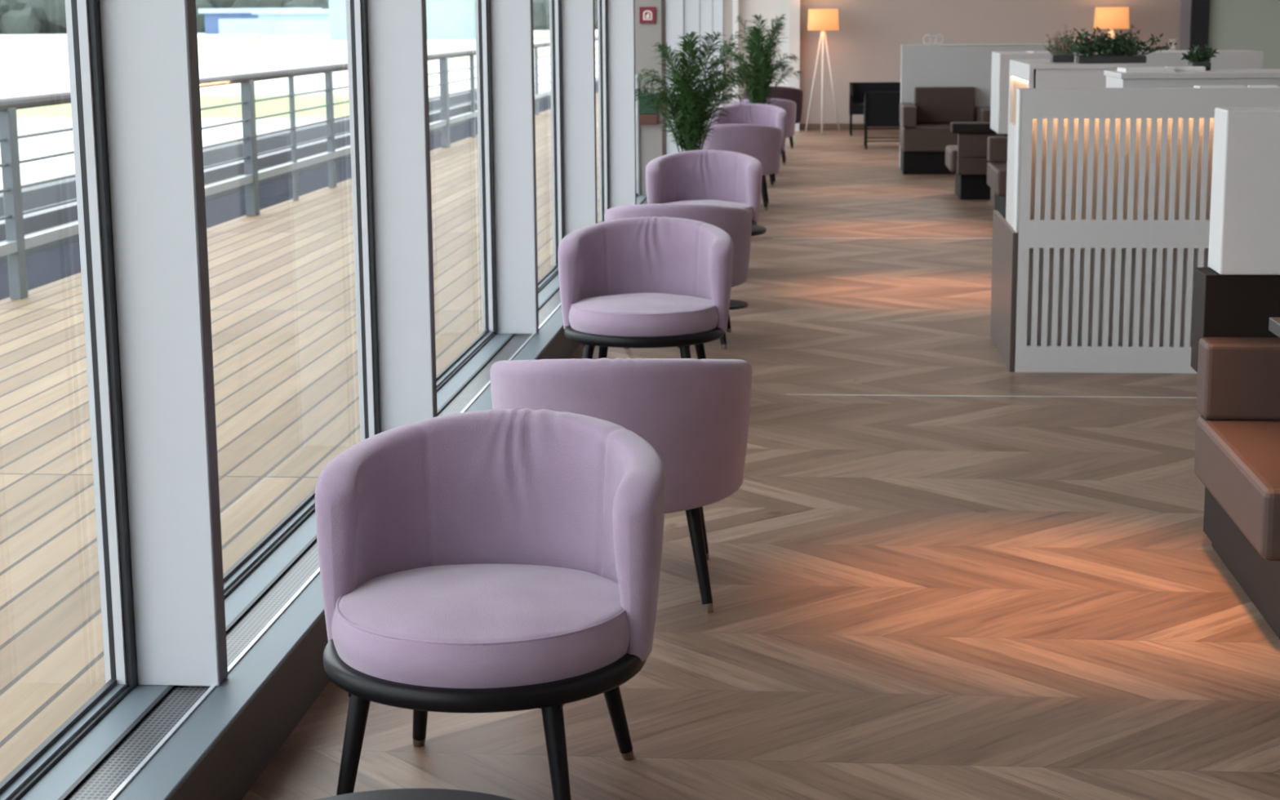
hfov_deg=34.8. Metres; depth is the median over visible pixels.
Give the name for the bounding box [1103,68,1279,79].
countertop
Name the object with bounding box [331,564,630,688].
seat cushion
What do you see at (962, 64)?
screen
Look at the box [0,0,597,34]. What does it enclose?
trees
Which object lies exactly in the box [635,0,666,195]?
wall
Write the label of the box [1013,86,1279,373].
screen
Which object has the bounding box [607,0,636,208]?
trim
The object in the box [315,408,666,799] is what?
tub chair
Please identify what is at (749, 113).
tub chair
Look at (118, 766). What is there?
trim
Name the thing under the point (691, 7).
trim
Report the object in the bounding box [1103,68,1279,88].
cabinet
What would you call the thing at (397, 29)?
column
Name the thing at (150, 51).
column
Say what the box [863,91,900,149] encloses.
armchair
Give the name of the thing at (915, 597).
floor
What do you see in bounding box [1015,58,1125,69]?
countertop
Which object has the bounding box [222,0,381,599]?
window
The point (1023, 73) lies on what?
partition
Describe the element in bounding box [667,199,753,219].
seat cushion
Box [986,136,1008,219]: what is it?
bench
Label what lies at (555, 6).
window
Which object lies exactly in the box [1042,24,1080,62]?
plant
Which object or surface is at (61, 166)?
apron
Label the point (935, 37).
heart ornament
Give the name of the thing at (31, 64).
ground
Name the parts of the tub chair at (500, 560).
leg, leg, seat frame, backrest, leg, leg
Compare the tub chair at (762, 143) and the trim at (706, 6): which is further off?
the trim at (706, 6)
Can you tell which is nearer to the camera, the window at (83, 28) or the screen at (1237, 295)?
the window at (83, 28)
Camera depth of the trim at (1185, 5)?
26.83 m
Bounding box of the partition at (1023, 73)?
[1005,58,1125,227]
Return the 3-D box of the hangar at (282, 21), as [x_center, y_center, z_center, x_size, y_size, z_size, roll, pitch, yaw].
[-127.934,-151.170,815.726,46.000,10.000,34.000,0,11,5]
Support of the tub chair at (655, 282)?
on the floor
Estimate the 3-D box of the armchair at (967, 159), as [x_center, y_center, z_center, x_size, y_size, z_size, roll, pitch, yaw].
[2.865,-2.079,17.525,0.435,0.640,1.020,0,11,5]
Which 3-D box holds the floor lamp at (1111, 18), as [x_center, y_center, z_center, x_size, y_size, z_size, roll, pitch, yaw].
[6.146,-4.316,26.651,0.469,1.602,0.495,0,11,5]
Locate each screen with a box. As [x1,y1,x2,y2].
[899,43,1147,168]
[990,49,1263,201]
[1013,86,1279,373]
[1191,106,1279,542]
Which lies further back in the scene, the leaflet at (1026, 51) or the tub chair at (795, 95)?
the tub chair at (795, 95)
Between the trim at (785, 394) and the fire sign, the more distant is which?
the fire sign
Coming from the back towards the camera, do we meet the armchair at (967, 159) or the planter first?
the armchair at (967, 159)
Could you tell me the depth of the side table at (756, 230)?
10.95 m
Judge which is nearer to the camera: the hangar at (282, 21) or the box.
the box
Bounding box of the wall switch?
[1168,39,1176,50]
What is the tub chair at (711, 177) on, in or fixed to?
on the floor
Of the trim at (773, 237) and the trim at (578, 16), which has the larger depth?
the trim at (773, 237)
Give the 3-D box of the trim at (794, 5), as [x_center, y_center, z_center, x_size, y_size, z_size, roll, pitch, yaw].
[2.067,-5.108,27.256,0.140,3.000,0.130,0,11,5]
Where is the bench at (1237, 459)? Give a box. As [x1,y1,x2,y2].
[1194,337,1279,639]
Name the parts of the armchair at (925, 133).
arm, backrest, seat, arm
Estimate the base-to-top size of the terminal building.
19.000 m
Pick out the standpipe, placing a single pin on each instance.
(637, 151)
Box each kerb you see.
[0,76,598,265]
[0,89,549,242]
[0,101,477,241]
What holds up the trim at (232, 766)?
attached to the wall at (652, 140)
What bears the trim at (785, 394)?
on the floor
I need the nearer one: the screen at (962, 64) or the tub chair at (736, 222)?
the tub chair at (736, 222)
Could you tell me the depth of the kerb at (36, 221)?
29.79 m
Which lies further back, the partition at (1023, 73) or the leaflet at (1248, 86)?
the partition at (1023, 73)
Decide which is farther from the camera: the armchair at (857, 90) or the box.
the armchair at (857, 90)
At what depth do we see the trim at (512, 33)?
8.76 m
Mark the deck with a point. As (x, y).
(282, 278)
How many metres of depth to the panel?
9.24 m
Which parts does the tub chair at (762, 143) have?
backrest, leg, leg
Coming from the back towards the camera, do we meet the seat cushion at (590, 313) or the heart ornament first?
the heart ornament
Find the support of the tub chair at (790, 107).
on the floor
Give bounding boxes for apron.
[0,128,285,189]
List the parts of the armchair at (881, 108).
leg, arm, leg, backrest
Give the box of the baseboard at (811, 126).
[799,123,899,130]
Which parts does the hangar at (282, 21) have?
door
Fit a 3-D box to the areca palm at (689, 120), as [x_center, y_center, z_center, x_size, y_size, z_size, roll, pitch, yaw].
[0.364,-1.853,14.274,0.946,1.443,0.930,-6,12,-29]
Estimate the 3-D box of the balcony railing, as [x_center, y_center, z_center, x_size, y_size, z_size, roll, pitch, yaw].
[-2.440,-3.422,23.585,0.084,1.123,59.000,0,11,5]
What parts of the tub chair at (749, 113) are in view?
backrest, leg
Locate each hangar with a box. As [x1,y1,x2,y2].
[198,7,321,34]
[251,8,329,35]
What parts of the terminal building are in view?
hangar door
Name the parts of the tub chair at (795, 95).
backrest, leg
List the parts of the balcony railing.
post, post, post, handrail, rail, post, post, post, post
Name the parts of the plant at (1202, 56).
planter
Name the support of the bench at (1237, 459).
on the floor
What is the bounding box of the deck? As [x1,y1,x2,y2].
[0,92,599,782]
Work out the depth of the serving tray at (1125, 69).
10.72 m
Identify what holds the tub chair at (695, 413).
on the floor
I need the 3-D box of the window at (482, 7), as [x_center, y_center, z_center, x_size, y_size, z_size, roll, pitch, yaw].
[-0.766,-1.325,7.548,0.063,2.600,2.410,0,11,5]
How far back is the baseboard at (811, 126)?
27.55 m
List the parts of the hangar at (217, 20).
door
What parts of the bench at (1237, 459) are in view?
seat, backrest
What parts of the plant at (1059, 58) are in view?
planter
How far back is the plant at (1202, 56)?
10.99 m
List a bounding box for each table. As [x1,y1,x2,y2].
[315,788,515,799]
[728,224,766,309]
[1268,317,1279,337]
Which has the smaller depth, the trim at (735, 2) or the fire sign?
the fire sign
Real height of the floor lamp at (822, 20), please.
1.612 m
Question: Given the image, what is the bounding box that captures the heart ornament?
[923,34,943,44]
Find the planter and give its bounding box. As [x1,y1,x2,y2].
[1046,23,1176,63]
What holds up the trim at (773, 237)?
on the floor
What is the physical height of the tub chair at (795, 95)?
0.728 m
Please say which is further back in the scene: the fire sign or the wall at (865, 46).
the wall at (865, 46)
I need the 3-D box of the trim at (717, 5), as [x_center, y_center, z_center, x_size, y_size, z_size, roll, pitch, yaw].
[0.933,-4.641,24.991,0.174,2.560,0.062,0,11,5]
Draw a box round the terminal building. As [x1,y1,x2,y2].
[328,0,475,39]
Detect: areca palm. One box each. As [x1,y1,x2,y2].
[635,31,766,151]
[715,13,804,104]
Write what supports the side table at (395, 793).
on the floor
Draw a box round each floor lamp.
[804,8,839,133]
[1093,7,1128,39]
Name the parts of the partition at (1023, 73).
frame, frame, frame, frame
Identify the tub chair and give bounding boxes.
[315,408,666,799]
[489,357,751,613]
[557,216,733,359]
[604,203,751,349]
[645,149,762,225]
[697,124,782,210]
[711,103,786,186]
[729,98,796,164]
[742,86,803,148]
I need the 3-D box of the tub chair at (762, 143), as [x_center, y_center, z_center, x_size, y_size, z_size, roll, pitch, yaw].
[0.800,-1.912,16.590,0.703,0.695,0.721,0,11,5]
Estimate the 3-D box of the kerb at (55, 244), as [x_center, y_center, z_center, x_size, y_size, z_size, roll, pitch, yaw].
[-3.585,-3.025,26.319,0.160,0.550,68.000,0,11,5]
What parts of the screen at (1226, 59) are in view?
panel, panel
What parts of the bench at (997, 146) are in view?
seat, backrest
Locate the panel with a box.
[990,209,1017,372]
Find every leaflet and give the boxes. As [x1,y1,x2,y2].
[1026,51,1048,53]
[1193,84,1246,88]
[1247,84,1279,88]
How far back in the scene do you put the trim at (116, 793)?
4.35 m
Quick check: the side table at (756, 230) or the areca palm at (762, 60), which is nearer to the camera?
the side table at (756, 230)
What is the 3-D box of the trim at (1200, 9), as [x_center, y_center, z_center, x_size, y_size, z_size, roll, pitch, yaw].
[7.352,-5.068,26.800,0.230,3.000,0.160,0,11,5]
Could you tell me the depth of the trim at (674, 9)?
17.99 m
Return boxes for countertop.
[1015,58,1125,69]
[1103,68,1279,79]
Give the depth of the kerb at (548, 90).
26.15 m
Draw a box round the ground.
[0,29,598,155]
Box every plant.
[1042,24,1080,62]
[1181,44,1219,70]
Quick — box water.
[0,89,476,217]
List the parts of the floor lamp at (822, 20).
leg, leg, lamp shade, leg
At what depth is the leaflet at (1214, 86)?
8.65 m
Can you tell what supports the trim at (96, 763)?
attached to the wall at (652, 140)
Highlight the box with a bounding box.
[639,93,657,124]
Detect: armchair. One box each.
[848,82,900,135]
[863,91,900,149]
[899,86,995,174]
[945,121,995,199]
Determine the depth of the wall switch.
26.97 m
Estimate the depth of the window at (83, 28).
4.07 m
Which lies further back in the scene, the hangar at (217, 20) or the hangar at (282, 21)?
the hangar at (217, 20)
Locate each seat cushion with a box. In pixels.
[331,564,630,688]
[568,292,718,336]
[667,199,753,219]
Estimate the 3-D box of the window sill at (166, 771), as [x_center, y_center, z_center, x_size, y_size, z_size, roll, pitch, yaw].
[-0.187,-0.930,12.307,0.260,0.012,31.400,0,11,5]
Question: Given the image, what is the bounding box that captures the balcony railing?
[0,37,598,299]
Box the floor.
[241,129,1279,799]
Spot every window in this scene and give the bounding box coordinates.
[0,0,137,799]
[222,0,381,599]
[436,0,497,391]
[537,0,564,293]
[597,0,609,222]
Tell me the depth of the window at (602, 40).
13.39 m
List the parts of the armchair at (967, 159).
seat, panel, rail, panel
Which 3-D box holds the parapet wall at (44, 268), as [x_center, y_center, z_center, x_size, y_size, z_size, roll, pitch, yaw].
[-2.818,-3.033,26.248,1.080,0.380,68.000,0,11,5]
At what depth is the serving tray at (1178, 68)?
10.82 m
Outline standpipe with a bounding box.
[635,74,639,195]
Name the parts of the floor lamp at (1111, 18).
lamp shade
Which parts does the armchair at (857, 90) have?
leg, arm, seat, backrest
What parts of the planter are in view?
planter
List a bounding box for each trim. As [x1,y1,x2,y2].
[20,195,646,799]
[57,196,646,799]
[66,198,647,799]
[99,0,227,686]
[106,302,560,799]
[131,328,580,799]
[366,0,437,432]
[489,0,538,333]
[560,0,597,236]
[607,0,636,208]
[665,0,684,154]
[684,0,700,96]
[700,0,713,125]
[712,0,723,107]
[732,0,738,101]
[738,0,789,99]
[773,237,809,238]
[785,394,1196,398]
[789,0,799,130]
[1177,0,1191,50]
[1189,0,1210,50]
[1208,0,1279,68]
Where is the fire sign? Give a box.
[639,6,656,23]
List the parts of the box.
panel, panel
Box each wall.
[0,82,598,300]
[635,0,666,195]
[723,0,1180,123]
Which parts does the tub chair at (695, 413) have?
backrest, leg, leg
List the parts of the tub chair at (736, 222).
backrest, leg, leg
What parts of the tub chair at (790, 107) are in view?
backrest, leg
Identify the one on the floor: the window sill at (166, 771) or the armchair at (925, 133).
the armchair at (925, 133)
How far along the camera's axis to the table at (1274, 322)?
5.53 m
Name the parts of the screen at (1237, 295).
foot panel, panel, panel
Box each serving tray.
[1116,66,1175,72]
[1166,66,1205,71]

